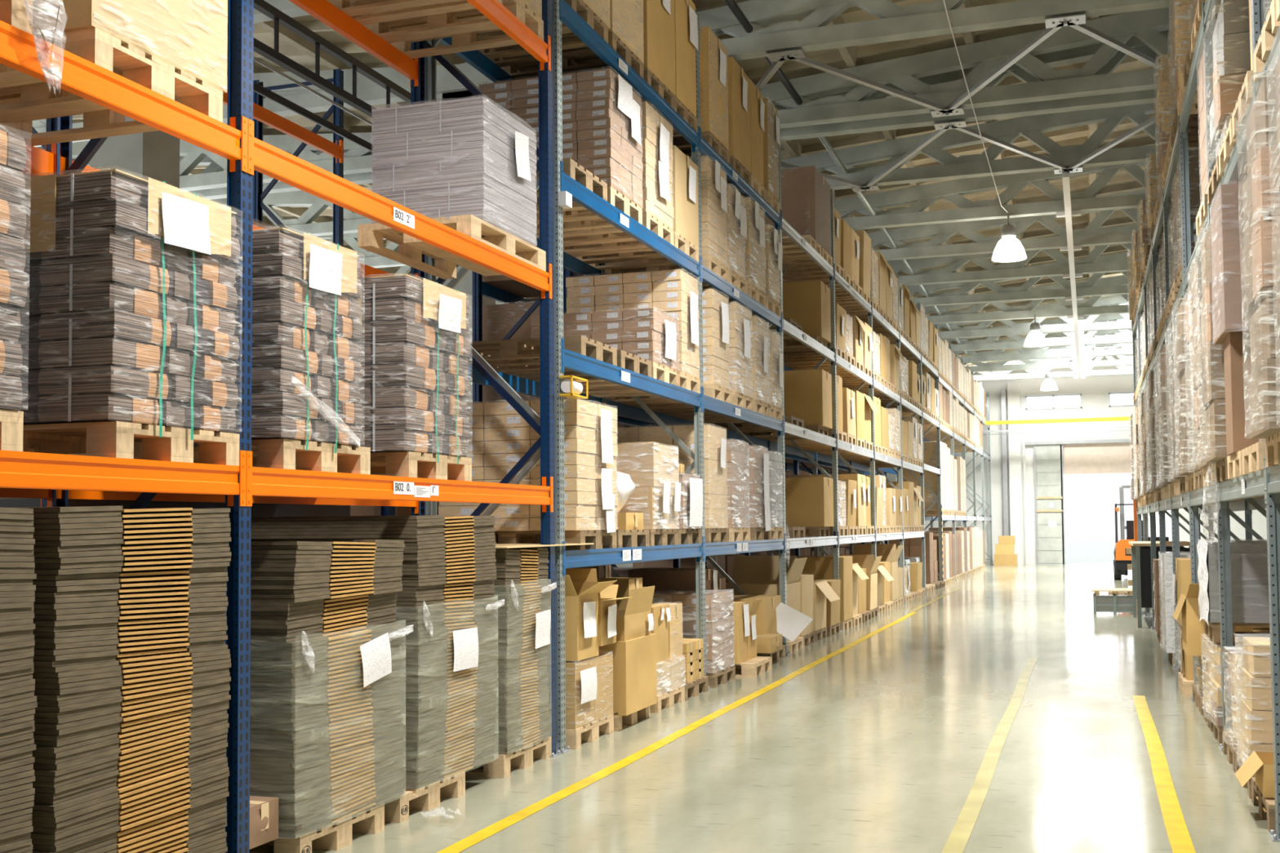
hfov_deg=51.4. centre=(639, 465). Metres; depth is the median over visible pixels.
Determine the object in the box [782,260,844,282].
pallet
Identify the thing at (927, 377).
carton
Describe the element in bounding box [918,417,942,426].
pallet
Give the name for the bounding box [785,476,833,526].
carton
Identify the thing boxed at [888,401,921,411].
pallet
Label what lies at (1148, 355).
pallet
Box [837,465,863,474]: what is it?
beam
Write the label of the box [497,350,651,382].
pallet
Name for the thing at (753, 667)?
pallet
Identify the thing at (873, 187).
gusset plate
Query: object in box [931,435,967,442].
pallet
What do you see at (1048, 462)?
door
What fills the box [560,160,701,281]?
beam
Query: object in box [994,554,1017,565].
box
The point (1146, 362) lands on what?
pallet
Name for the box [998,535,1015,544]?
box
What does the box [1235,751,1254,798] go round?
pallet
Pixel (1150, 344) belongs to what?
load
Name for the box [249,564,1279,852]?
floor
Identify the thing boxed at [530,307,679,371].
stack
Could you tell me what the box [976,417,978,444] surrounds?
carton
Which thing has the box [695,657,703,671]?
carton
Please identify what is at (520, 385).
beam
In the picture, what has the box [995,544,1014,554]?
box
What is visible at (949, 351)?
carton
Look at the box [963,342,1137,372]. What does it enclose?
roof truss
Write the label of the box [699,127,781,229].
beam
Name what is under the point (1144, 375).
pallet
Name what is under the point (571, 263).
beam
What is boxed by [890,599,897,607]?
pallet
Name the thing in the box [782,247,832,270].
pallet
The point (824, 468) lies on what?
carton
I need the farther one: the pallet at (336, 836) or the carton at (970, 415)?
the carton at (970, 415)
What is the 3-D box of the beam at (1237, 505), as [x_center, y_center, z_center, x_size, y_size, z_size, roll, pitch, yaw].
[8.242,0.558,18.332,0.071,0.250,2.782,-1,-3,19]
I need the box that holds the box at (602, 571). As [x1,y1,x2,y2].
[576,564,611,578]
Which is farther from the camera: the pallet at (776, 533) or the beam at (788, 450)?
the beam at (788, 450)
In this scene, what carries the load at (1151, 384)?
on the pallet at (1159, 490)
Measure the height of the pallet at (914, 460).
0.144 m
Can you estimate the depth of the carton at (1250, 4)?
8.42 m
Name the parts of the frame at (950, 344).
post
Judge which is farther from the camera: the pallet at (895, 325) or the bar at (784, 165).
the pallet at (895, 325)
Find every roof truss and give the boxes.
[32,0,1171,146]
[35,6,1172,191]
[71,29,1172,199]
[210,102,1159,235]
[253,0,310,22]
[253,0,410,118]
[268,161,1149,267]
[356,189,1147,279]
[437,223,1140,304]
[524,251,1130,306]
[922,275,1129,324]
[933,294,1142,338]
[940,313,1137,351]
[952,328,1137,362]
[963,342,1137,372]
[969,347,1133,381]
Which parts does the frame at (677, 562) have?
post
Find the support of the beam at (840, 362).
attached to the frame at (832, 282)
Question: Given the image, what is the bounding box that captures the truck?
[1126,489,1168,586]
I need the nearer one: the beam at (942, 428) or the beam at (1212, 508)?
the beam at (1212, 508)
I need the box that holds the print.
[416,487,427,494]
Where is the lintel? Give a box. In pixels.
[1062,442,1132,474]
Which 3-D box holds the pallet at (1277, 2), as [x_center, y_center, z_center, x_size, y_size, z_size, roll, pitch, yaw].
[3.289,-2.087,5.380,1.200,0.144,0.800,-1,-3,19]
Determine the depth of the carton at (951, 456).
36.98 m
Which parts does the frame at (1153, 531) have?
post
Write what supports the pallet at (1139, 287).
on the beam
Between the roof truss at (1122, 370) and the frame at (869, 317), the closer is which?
the frame at (869, 317)
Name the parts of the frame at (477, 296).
post, post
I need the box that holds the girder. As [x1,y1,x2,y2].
[982,416,1130,435]
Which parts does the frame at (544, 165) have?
post, post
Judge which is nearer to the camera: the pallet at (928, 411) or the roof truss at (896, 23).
the roof truss at (896, 23)
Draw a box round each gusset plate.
[765,48,805,62]
[851,185,879,191]
[930,107,964,117]
[933,120,966,129]
[1044,13,1085,28]
[1053,166,1082,174]
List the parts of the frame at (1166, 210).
post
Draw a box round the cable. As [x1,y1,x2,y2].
[942,0,1008,213]
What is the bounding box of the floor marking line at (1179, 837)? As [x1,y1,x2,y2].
[1133,695,1195,852]
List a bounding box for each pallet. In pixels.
[0,0,32,35]
[0,26,222,146]
[0,408,23,451]
[22,421,239,466]
[193,438,370,474]
[249,803,384,852]
[295,451,471,481]
[326,0,459,16]
[349,0,543,58]
[357,214,546,279]
[384,770,465,822]
[465,736,551,777]
[467,335,617,372]
[475,0,608,59]
[489,31,643,79]
[491,529,616,550]
[496,529,649,547]
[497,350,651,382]
[535,158,607,208]
[535,186,642,234]
[535,211,673,253]
[565,714,613,749]
[568,231,698,270]
[579,361,679,391]
[582,370,700,397]
[604,255,728,284]
[605,383,732,408]
[612,706,649,730]
[613,66,674,108]
[639,391,753,414]
[643,528,678,546]
[649,685,684,713]
[666,399,771,420]
[672,94,697,135]
[672,130,729,164]
[677,528,702,544]
[680,404,782,423]
[684,675,708,701]
[688,269,747,296]
[692,528,728,542]
[702,284,765,308]
[705,415,804,432]
[706,665,735,688]
[726,155,751,186]
[726,174,768,202]
[728,295,781,318]
[728,528,750,542]
[734,656,772,677]
[741,190,779,215]
[742,425,828,439]
[743,527,784,539]
[744,527,770,540]
[756,644,785,660]
[760,317,802,337]
[760,429,847,444]
[782,234,821,258]
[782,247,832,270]
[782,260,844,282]
[782,271,853,288]
[783,336,826,355]
[783,344,845,363]
[783,351,854,368]
[784,433,856,446]
[786,526,805,537]
[786,526,830,536]
[787,636,804,653]
[791,358,863,373]
[793,436,865,449]
[800,631,815,647]
[804,526,848,536]
[806,440,872,452]
[813,626,826,641]
[817,443,881,454]
[823,280,862,298]
[825,445,888,457]
[826,622,839,636]
[835,288,870,306]
[836,364,871,378]
[837,448,894,459]
[840,298,879,315]
[840,617,852,631]
[842,370,880,384]
[842,376,887,389]
[844,450,901,461]
[848,306,886,321]
[848,525,857,535]
[850,381,893,393]
[852,453,907,463]
[852,613,862,626]
[857,525,866,534]
[858,313,893,328]
[858,610,871,622]
[860,455,912,465]
[864,385,899,397]
[866,320,898,333]
[866,457,917,466]
[866,525,874,534]
[866,607,878,617]
[872,327,905,340]
[875,390,906,401]
[875,459,922,467]
[875,525,883,533]
[877,604,885,614]
[880,394,911,405]
[880,397,916,408]
[882,525,889,533]
[883,600,893,611]
[884,333,911,345]
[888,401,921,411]
[889,338,915,350]
[889,525,896,533]
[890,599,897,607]
[896,525,902,533]
[897,595,903,605]
[900,343,920,355]
[901,405,926,414]
[901,408,931,417]
[902,350,925,360]
[903,354,929,364]
[903,524,908,532]
[904,593,911,602]
[908,524,914,532]
[910,589,923,598]
[910,591,917,599]
[913,358,933,368]
[914,411,934,420]
[914,524,919,531]
[916,362,937,372]
[916,370,942,379]
[917,413,938,422]
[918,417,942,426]
[919,524,924,531]
[921,585,931,592]
[923,420,946,428]
[923,422,950,431]
[923,425,952,432]
[923,427,956,435]
[923,429,959,437]
[924,431,961,439]
[924,509,944,515]
[924,509,948,515]
[924,510,951,515]
[925,583,935,591]
[928,373,945,382]
[928,433,964,440]
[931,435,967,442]
[932,510,954,515]
[932,582,940,590]
[933,581,945,587]
[942,381,951,389]
[942,437,969,444]
[946,439,972,445]
[946,440,974,447]
[946,442,977,448]
[950,444,978,449]
[954,445,981,451]
[954,446,982,452]
[1107,591,1128,595]
[1131,314,1144,327]
[1133,306,1144,321]
[1134,299,1144,314]
[1136,290,1144,305]
[1136,383,1139,395]
[1137,280,1141,297]
[1138,377,1142,390]
[1139,270,1151,288]
[1139,497,1206,506]
[1140,373,1143,385]
[1141,496,1212,506]
[1142,256,1162,276]
[1142,365,1146,380]
[1143,495,1215,505]
[1144,244,1164,266]
[1145,357,1148,373]
[1145,494,1215,504]
[1147,350,1151,366]
[1148,493,1229,503]
[1150,216,1173,239]
[1150,342,1154,359]
[1151,492,1235,502]
[1153,197,1175,225]
[1153,331,1158,350]
[1153,490,1244,502]
[1156,321,1162,342]
[1156,632,1162,643]
[1157,488,1244,501]
[1160,310,1176,332]
[1160,486,1264,499]
[1161,157,1179,188]
[1164,294,1171,319]
[1164,484,1264,498]
[1165,134,1199,168]
[1168,653,1175,665]
[1169,280,1177,307]
[1169,481,1176,497]
[1170,106,1199,146]
[1174,264,1182,293]
[1174,480,1181,495]
[1177,71,1199,115]
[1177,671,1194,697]
[1179,476,1187,493]
[1183,37,1199,86]
[1187,472,1197,491]
[1191,0,1221,52]
[1191,684,1204,712]
[1194,468,1205,488]
[1195,194,1207,235]
[1200,696,1209,728]
[1202,463,1215,486]
[1204,619,1270,643]
[1207,155,1247,205]
[1208,713,1222,746]
[1215,457,1229,483]
[1218,117,1247,175]
[1222,731,1239,772]
[1226,450,1245,479]
[1231,70,1253,138]
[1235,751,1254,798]
[1241,441,1264,474]
[1251,777,1275,833]
[1253,0,1279,81]
[1264,431,1279,467]
[1275,0,1279,21]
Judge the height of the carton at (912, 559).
0.700 m
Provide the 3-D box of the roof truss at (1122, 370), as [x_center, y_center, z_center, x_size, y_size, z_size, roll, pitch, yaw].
[11.993,-3.651,49.582,24.000,1.048,0.200,-1,-3,19]
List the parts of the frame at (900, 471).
post, post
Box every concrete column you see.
[89,101,180,188]
[436,89,495,403]
[615,562,632,568]
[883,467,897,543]
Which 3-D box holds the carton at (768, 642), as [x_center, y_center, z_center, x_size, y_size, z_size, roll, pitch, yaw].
[1.385,2.056,15.346,0.425,0.171,0.630,-1,-3,19]
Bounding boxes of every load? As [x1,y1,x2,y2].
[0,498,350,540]
[1126,248,1136,319]
[1128,413,1136,500]
[1131,229,1142,296]
[1132,407,1141,498]
[1132,412,1137,499]
[1133,405,1143,497]
[1134,337,1139,389]
[1136,337,1138,382]
[1137,200,1151,266]
[1137,394,1148,495]
[1137,404,1144,496]
[1138,202,1142,275]
[1138,390,1150,493]
[1139,315,1145,369]
[1142,311,1146,367]
[1143,300,1151,361]
[1143,387,1153,493]
[1144,153,1159,227]
[1145,380,1157,491]
[1146,202,1164,244]
[1146,282,1152,354]
[1146,369,1159,489]
[1148,272,1154,342]
[1151,264,1159,337]
[1152,360,1163,488]
[1153,53,1174,175]
[1154,352,1169,486]
[1155,128,1175,199]
[1155,262,1164,325]
[1156,343,1173,484]
[1158,249,1165,316]
[1158,551,1190,653]
[1161,242,1173,306]
[1164,328,1179,481]
[1167,17,1177,134]
[1167,322,1187,479]
[1168,0,1193,99]
[1168,208,1178,291]
[1171,174,1182,279]
[1171,607,1181,665]
[1172,297,1194,475]
[1173,70,1199,110]
[1177,147,1201,264]
[1182,293,1203,471]
[1187,0,1197,42]
[1187,257,1215,468]
[1194,656,1208,693]
[1195,224,1228,462]
[1196,538,1269,626]
[1201,635,1242,725]
[1204,0,1250,182]
[1210,182,1264,455]
[1222,646,1244,746]
[1233,633,1273,776]
[1235,71,1279,439]
[1262,0,1271,20]
[1266,49,1279,426]
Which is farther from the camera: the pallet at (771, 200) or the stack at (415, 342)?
the pallet at (771, 200)
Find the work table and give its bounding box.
[1128,541,1190,627]
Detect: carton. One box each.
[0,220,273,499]
[249,795,278,848]
[350,502,439,515]
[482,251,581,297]
[482,302,607,403]
[525,297,538,302]
[538,568,617,661]
[561,0,644,62]
[572,582,632,646]
[582,0,610,28]
[597,577,642,609]
[598,633,657,715]
[611,0,675,95]
[611,566,656,577]
[614,512,643,529]
[616,586,654,641]
[617,425,634,427]
[628,568,717,591]
[632,555,725,577]
[650,604,671,663]
[652,601,683,660]
[671,145,698,248]
[672,26,728,150]
[674,0,697,116]
[678,463,684,473]
[682,638,703,653]
[682,640,695,655]
[683,650,695,663]
[684,660,695,675]
[684,670,695,683]
[695,648,703,662]
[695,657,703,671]
[695,666,703,679]
[717,577,725,591]
[724,554,745,582]
[725,555,807,641]
[727,56,751,173]
[732,595,781,635]
[732,601,749,664]
[733,423,742,426]
[746,599,761,660]
[749,80,764,186]
[750,547,810,555]
[756,633,782,653]
[762,97,780,201]
[764,165,831,255]
[775,280,831,342]
[783,368,832,428]
[785,459,801,462]
[785,470,809,475]
[785,472,794,477]
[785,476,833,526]
[786,462,813,465]
[795,473,866,525]
[796,555,853,621]
[798,464,824,466]
[799,574,813,636]
[805,206,840,266]
[806,546,833,555]
[808,466,831,469]
[810,550,822,555]
[813,579,840,626]
[813,580,839,631]
[826,302,846,351]
[826,554,882,610]
[828,373,843,431]
[829,542,876,546]
[838,479,857,526]
[839,471,884,474]
[839,547,844,555]
[840,218,852,277]
[842,387,856,436]
[844,548,848,555]
[849,315,871,363]
[850,227,859,284]
[852,390,864,439]
[852,543,903,600]
[852,563,869,615]
[853,230,871,296]
[857,568,866,613]
[862,321,872,368]
[862,393,879,441]
[865,475,886,525]
[865,476,871,525]
[870,487,884,525]
[873,395,881,445]
[874,251,893,311]
[875,333,887,380]
[876,565,893,605]
[879,561,890,603]
[880,406,888,448]
[883,335,890,382]
[885,261,898,318]
[885,481,914,524]
[885,488,896,525]
[889,344,906,388]
[895,488,902,525]
[897,488,908,525]
[897,559,910,578]
[897,565,910,595]
[897,567,902,598]
[898,557,919,562]
[899,283,903,330]
[901,284,915,336]
[901,417,918,458]
[901,420,907,455]
[902,441,945,509]
[906,421,913,457]
[907,360,916,400]
[909,299,922,342]
[910,562,922,591]
[914,485,920,524]
[914,487,924,524]
[915,308,920,347]
[916,373,919,403]
[917,372,931,410]
[917,422,922,460]
[921,336,942,373]
[921,373,925,407]
[924,531,952,577]
[926,530,964,573]
[928,320,933,360]
[928,527,967,571]
[930,376,934,413]
[933,326,937,365]
[933,533,949,578]
[933,535,946,580]
[934,382,942,419]
[934,388,938,416]
[941,339,949,379]
[941,340,946,377]
[942,388,946,422]
[942,526,977,568]
[943,443,948,510]
[946,391,953,426]
[946,393,949,424]
[946,448,951,510]
[948,348,952,383]
[950,454,955,510]
[951,351,955,386]
[951,533,955,576]
[951,533,959,574]
[952,398,959,431]
[952,399,956,428]
[954,455,960,511]
[954,458,958,511]
[955,356,958,389]
[956,357,961,392]
[958,404,962,433]
[958,533,961,573]
[959,456,964,511]
[960,363,964,395]
[961,407,964,435]
[962,459,966,511]
[964,368,967,398]
[964,409,967,436]
[965,368,971,402]
[966,372,968,400]
[966,412,969,438]
[966,527,972,569]
[966,530,970,570]
[968,413,972,439]
[970,373,973,404]
[971,413,974,441]
[971,528,974,568]
[973,379,978,409]
[973,381,976,408]
[973,415,977,443]
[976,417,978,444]
[976,527,979,566]
[977,383,982,413]
[977,386,980,412]
[977,418,980,445]
[978,529,983,564]
[978,530,981,565]
[980,423,982,447]
[982,387,984,416]
[982,530,985,564]
[983,389,986,417]
[1152,559,1159,577]
[1153,576,1160,596]
[1153,593,1161,614]
[1154,611,1161,633]
[1172,557,1269,628]
[1173,583,1253,656]
[1177,624,1270,680]
[1235,751,1275,812]
[1248,0,1253,70]
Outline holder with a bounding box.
[559,375,587,399]
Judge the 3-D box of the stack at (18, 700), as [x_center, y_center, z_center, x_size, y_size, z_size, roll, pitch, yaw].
[-2.833,0.920,4.527,1.127,1.552,0.906,-1,-3,19]
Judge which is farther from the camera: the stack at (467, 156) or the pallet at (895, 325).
the pallet at (895, 325)
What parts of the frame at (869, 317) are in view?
post, post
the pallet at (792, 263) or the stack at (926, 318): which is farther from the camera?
the stack at (926, 318)
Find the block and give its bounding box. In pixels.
[520,0,542,19]
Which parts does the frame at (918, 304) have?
post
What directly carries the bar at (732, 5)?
attached to the roof truss at (896, 23)
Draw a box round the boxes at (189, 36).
[32,0,227,93]
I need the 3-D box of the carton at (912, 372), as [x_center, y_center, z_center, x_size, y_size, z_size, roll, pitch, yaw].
[5.576,-1.848,29.541,1.074,0.820,0.818,-1,-3,19]
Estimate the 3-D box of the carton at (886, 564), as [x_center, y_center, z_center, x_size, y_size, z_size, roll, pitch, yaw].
[4.191,2.200,24.959,0.932,0.749,0.785,-1,-3,19]
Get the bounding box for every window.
[1025,393,1082,409]
[1093,342,1133,350]
[1094,319,1126,323]
[1094,330,1137,337]
[1108,391,1133,407]
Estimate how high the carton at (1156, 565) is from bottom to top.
0.236 m
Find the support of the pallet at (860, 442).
on the beam at (842, 445)
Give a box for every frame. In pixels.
[32,126,44,149]
[41,0,253,852]
[252,68,343,247]
[380,506,395,515]
[410,0,561,758]
[425,0,571,753]
[471,267,571,403]
[599,12,710,689]
[611,425,680,568]
[705,124,790,654]
[739,456,799,555]
[764,188,842,631]
[785,462,833,546]
[813,257,879,614]
[819,470,865,546]
[848,274,906,603]
[875,302,927,594]
[897,324,943,581]
[924,343,957,580]
[930,358,968,575]
[942,371,977,571]
[955,382,986,568]
[960,391,993,564]
[1132,327,1200,548]
[1137,310,1213,617]
[1143,279,1230,629]
[1151,239,1252,645]
[1163,193,1266,668]
[1178,115,1266,700]
[1203,2,1232,751]
[1250,0,1279,842]
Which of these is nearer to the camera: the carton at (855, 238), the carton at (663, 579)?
the carton at (663, 579)
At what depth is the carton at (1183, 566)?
12.35 m
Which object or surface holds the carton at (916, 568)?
on the pallet at (919, 593)
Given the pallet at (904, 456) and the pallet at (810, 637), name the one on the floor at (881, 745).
the pallet at (810, 637)
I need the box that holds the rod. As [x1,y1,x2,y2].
[253,56,373,125]
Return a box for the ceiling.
[34,0,1158,366]
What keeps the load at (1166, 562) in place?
on the pallet at (1171, 656)
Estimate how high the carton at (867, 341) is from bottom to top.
0.733 m
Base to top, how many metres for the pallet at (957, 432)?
0.144 m
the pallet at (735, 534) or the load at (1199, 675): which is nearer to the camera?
the load at (1199, 675)
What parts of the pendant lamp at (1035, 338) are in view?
lamp shade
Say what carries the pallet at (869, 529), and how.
on the beam at (842, 540)
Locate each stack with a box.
[0,129,28,410]
[0,506,37,852]
[1,506,231,852]
[13,168,242,439]
[214,539,413,838]
[250,515,504,790]
[251,227,364,453]
[295,274,472,464]
[371,96,537,246]
[438,399,617,533]
[479,67,643,208]
[489,547,554,754]
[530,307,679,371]
[565,269,699,378]
[565,651,613,728]
[608,155,728,267]
[614,441,680,528]
[617,422,728,528]
[640,101,674,229]
[652,588,734,673]
[656,655,685,694]
[677,472,702,528]
[702,288,729,389]
[724,439,750,528]
[726,184,746,280]
[728,300,752,398]
[742,196,765,294]
[747,444,770,531]
[751,315,770,404]
[761,451,783,527]
[764,222,782,305]
[768,329,783,408]
[838,480,846,526]
[840,248,879,304]
[845,313,853,355]
[872,331,880,375]
[885,408,901,453]
[888,413,894,450]
[888,532,933,583]
[892,273,898,325]
[900,357,906,393]
[905,359,909,395]
[915,304,925,353]
[924,316,928,356]
[933,539,937,582]
[1197,49,1207,199]
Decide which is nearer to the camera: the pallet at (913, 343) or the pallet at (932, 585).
the pallet at (913, 343)
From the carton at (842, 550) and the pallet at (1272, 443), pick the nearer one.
the pallet at (1272, 443)
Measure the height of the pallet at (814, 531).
0.144 m
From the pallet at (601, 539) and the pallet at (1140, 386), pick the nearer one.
the pallet at (601, 539)
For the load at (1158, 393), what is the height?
1.502 m
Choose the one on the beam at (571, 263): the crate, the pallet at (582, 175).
the pallet at (582, 175)
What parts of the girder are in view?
conductor rail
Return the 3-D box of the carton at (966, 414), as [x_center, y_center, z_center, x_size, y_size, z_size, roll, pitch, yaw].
[9.738,-1.312,41.867,1.125,0.839,0.864,-1,-3,19]
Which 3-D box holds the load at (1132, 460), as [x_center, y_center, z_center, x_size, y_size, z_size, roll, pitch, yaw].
[9.693,-0.168,24.643,1.180,1.606,0.812,-1,-3,19]
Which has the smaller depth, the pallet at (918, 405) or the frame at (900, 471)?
the frame at (900, 471)
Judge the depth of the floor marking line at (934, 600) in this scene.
27.80 m
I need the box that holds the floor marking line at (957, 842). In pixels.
[941,657,1037,852]
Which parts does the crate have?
wooden lid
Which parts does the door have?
cross rail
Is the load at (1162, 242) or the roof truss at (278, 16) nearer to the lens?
the roof truss at (278, 16)
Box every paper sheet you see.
[613,471,635,512]
[775,602,813,641]
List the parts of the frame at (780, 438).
post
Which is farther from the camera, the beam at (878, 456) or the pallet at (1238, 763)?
the beam at (878, 456)
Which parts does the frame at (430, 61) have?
post, post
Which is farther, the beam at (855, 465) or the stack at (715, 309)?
the beam at (855, 465)
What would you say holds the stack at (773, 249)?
on the pallet at (771, 304)
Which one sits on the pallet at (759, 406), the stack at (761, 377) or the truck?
the stack at (761, 377)
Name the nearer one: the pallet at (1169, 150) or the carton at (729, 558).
the pallet at (1169, 150)
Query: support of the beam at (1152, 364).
attached to the frame at (1248, 520)
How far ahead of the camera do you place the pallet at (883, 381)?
25.11 m
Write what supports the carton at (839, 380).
on the pallet at (842, 435)
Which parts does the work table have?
leg, leg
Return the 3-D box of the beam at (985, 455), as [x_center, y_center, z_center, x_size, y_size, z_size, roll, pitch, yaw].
[13.019,-0.349,49.970,0.071,0.250,3.696,-1,-3,19]
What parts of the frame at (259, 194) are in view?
post, post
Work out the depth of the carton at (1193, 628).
10.96 m
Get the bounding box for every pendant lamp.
[991,212,1026,262]
[1023,314,1047,346]
[1040,366,1057,391]
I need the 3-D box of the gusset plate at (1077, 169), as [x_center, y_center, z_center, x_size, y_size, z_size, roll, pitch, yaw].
[6.389,-4.379,19.813,0.400,0.042,0.260,-1,-3,19]
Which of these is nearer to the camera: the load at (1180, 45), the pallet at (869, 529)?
the load at (1180, 45)
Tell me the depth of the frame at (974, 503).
44.65 m
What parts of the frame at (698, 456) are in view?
post, post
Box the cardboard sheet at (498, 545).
[495,542,594,548]
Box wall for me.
[809,355,1266,564]
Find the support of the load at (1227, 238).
on the pallet
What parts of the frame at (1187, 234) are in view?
post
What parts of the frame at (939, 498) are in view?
post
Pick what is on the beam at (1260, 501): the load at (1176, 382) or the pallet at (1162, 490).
the pallet at (1162, 490)
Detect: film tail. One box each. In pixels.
[24,0,66,82]
[1201,469,1218,544]
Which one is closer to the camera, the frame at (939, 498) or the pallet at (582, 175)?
the pallet at (582, 175)
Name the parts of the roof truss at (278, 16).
rail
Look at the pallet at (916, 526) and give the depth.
29.21 m
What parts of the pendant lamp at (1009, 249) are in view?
lamp shade, bulb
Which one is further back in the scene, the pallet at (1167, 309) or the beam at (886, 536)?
the beam at (886, 536)
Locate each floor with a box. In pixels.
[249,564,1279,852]
[1065,542,1115,564]
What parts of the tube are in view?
bracket plate, bracket plate, bracket plate, bracket plate, bracket plate, bracket plate, bracket plate, bracket plate, bracket plate, bracket plate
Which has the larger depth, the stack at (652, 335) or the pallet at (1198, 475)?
the stack at (652, 335)
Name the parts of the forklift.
seat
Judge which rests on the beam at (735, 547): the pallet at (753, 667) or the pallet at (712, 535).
the pallet at (712, 535)
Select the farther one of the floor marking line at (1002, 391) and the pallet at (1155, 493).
the floor marking line at (1002, 391)
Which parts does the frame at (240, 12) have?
post, post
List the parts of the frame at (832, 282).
post, post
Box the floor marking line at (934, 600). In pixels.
[908,587,959,612]
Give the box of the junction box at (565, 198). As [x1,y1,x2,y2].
[558,191,572,208]
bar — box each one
[724,0,802,105]
[755,57,785,91]
[781,161,866,189]
[787,56,948,112]
[864,121,949,189]
[945,21,1063,112]
[951,124,1068,171]
[1067,21,1159,69]
[1067,115,1155,170]
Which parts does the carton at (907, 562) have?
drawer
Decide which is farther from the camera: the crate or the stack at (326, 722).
the crate
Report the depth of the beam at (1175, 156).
13.61 m
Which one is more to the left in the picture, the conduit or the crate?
the conduit
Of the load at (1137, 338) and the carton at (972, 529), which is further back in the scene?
the carton at (972, 529)
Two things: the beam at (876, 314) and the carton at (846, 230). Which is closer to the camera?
the carton at (846, 230)
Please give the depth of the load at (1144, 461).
19.26 m
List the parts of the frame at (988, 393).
post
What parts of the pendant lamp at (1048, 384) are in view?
lamp shade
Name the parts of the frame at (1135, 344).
post, post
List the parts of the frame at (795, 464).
post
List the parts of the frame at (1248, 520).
post, post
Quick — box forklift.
[1113,484,1156,579]
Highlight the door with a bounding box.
[1035,444,1064,564]
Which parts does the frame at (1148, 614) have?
post, post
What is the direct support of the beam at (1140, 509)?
attached to the frame at (1148, 614)
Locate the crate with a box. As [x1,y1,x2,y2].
[1091,587,1133,614]
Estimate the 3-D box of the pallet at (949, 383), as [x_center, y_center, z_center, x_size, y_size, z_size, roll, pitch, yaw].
[8.145,-2.240,37.448,1.200,0.144,0.800,-1,-3,19]
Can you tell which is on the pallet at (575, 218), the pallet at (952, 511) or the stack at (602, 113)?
the stack at (602, 113)
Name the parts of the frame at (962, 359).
post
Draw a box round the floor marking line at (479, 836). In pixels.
[436,612,916,852]
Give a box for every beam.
[0,20,248,173]
[0,449,246,506]
[0,488,57,506]
[21,143,60,177]
[56,489,418,513]
[60,144,418,278]
[222,88,343,163]
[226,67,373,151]
[245,450,553,511]
[248,118,551,298]
[288,0,417,87]
[440,36,515,82]
[466,0,551,71]
[466,364,602,404]
[479,280,533,303]
[535,237,601,276]
[559,0,700,151]
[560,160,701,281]
[561,337,702,412]
[562,536,704,576]
[605,399,693,426]
[617,415,659,426]
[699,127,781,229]
[701,257,782,332]
[702,387,784,435]
[704,533,786,561]
[726,430,768,451]
[748,445,798,462]
[771,441,816,462]
[781,210,835,279]
[782,312,835,364]
[783,364,794,370]
[783,415,837,450]
[785,531,839,553]
[786,463,819,474]
[798,456,831,467]
[817,453,851,470]
[834,264,872,315]
[835,349,873,388]
[836,434,875,461]
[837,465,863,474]
[838,529,875,544]
[852,462,878,475]
[863,471,886,477]
[871,302,900,342]
[873,378,901,405]
[874,447,902,469]
[875,528,903,543]
[879,467,898,476]
[900,334,921,363]
[901,397,922,418]
[902,457,924,475]
[903,528,924,538]
[921,355,938,378]
[922,409,939,429]
[923,460,940,476]
[924,515,932,522]
[938,376,952,393]
[939,423,953,438]
[942,515,955,521]
[952,389,964,406]
[953,432,965,445]
[955,515,966,521]
[964,398,974,415]
[964,439,974,451]
[966,514,976,521]
[973,408,982,422]
[974,446,983,457]
[976,515,984,521]
[982,418,990,430]
[982,449,990,461]
[984,515,991,522]
[1132,310,1137,337]
[1133,390,1139,410]
[1137,276,1144,316]
[1137,506,1142,517]
[1138,373,1146,401]
[1142,240,1152,289]
[1142,503,1149,516]
[1145,354,1155,385]
[1149,501,1158,515]
[1151,191,1163,254]
[1154,324,1166,364]
[1158,497,1171,515]
[1162,115,1179,207]
[1165,278,1183,337]
[1170,492,1188,513]
[1177,3,1204,139]
[1182,203,1208,297]
[1187,474,1216,511]
[1198,505,1208,516]
[1201,0,1217,34]
[1207,79,1253,225]
[1208,504,1217,515]
[1215,454,1266,508]
[1228,500,1244,511]
[1245,497,1266,514]
[1253,26,1279,101]
[1264,454,1279,503]
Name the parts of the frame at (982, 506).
post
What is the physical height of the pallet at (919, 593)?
0.144 m
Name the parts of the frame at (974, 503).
post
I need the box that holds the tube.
[1056,171,1085,381]
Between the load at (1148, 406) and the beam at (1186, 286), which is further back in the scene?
the load at (1148, 406)
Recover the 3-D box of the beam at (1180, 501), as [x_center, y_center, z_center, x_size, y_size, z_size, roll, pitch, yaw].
[5.466,0.355,13.393,0.071,0.250,2.782,-1,-3,19]
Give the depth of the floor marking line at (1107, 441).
51.03 m
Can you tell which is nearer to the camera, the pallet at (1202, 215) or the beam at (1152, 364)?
the pallet at (1202, 215)
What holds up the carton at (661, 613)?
on the stack at (670, 674)
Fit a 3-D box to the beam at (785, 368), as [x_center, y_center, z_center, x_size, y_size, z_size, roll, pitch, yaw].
[2.549,-1.546,22.290,0.071,0.250,3.696,-1,-3,19]
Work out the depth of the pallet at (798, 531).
17.80 m
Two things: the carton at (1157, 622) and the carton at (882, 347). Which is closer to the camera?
the carton at (1157, 622)
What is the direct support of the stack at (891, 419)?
on the pallet at (891, 452)
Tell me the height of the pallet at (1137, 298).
0.144 m
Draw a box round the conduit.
[818,136,967,354]

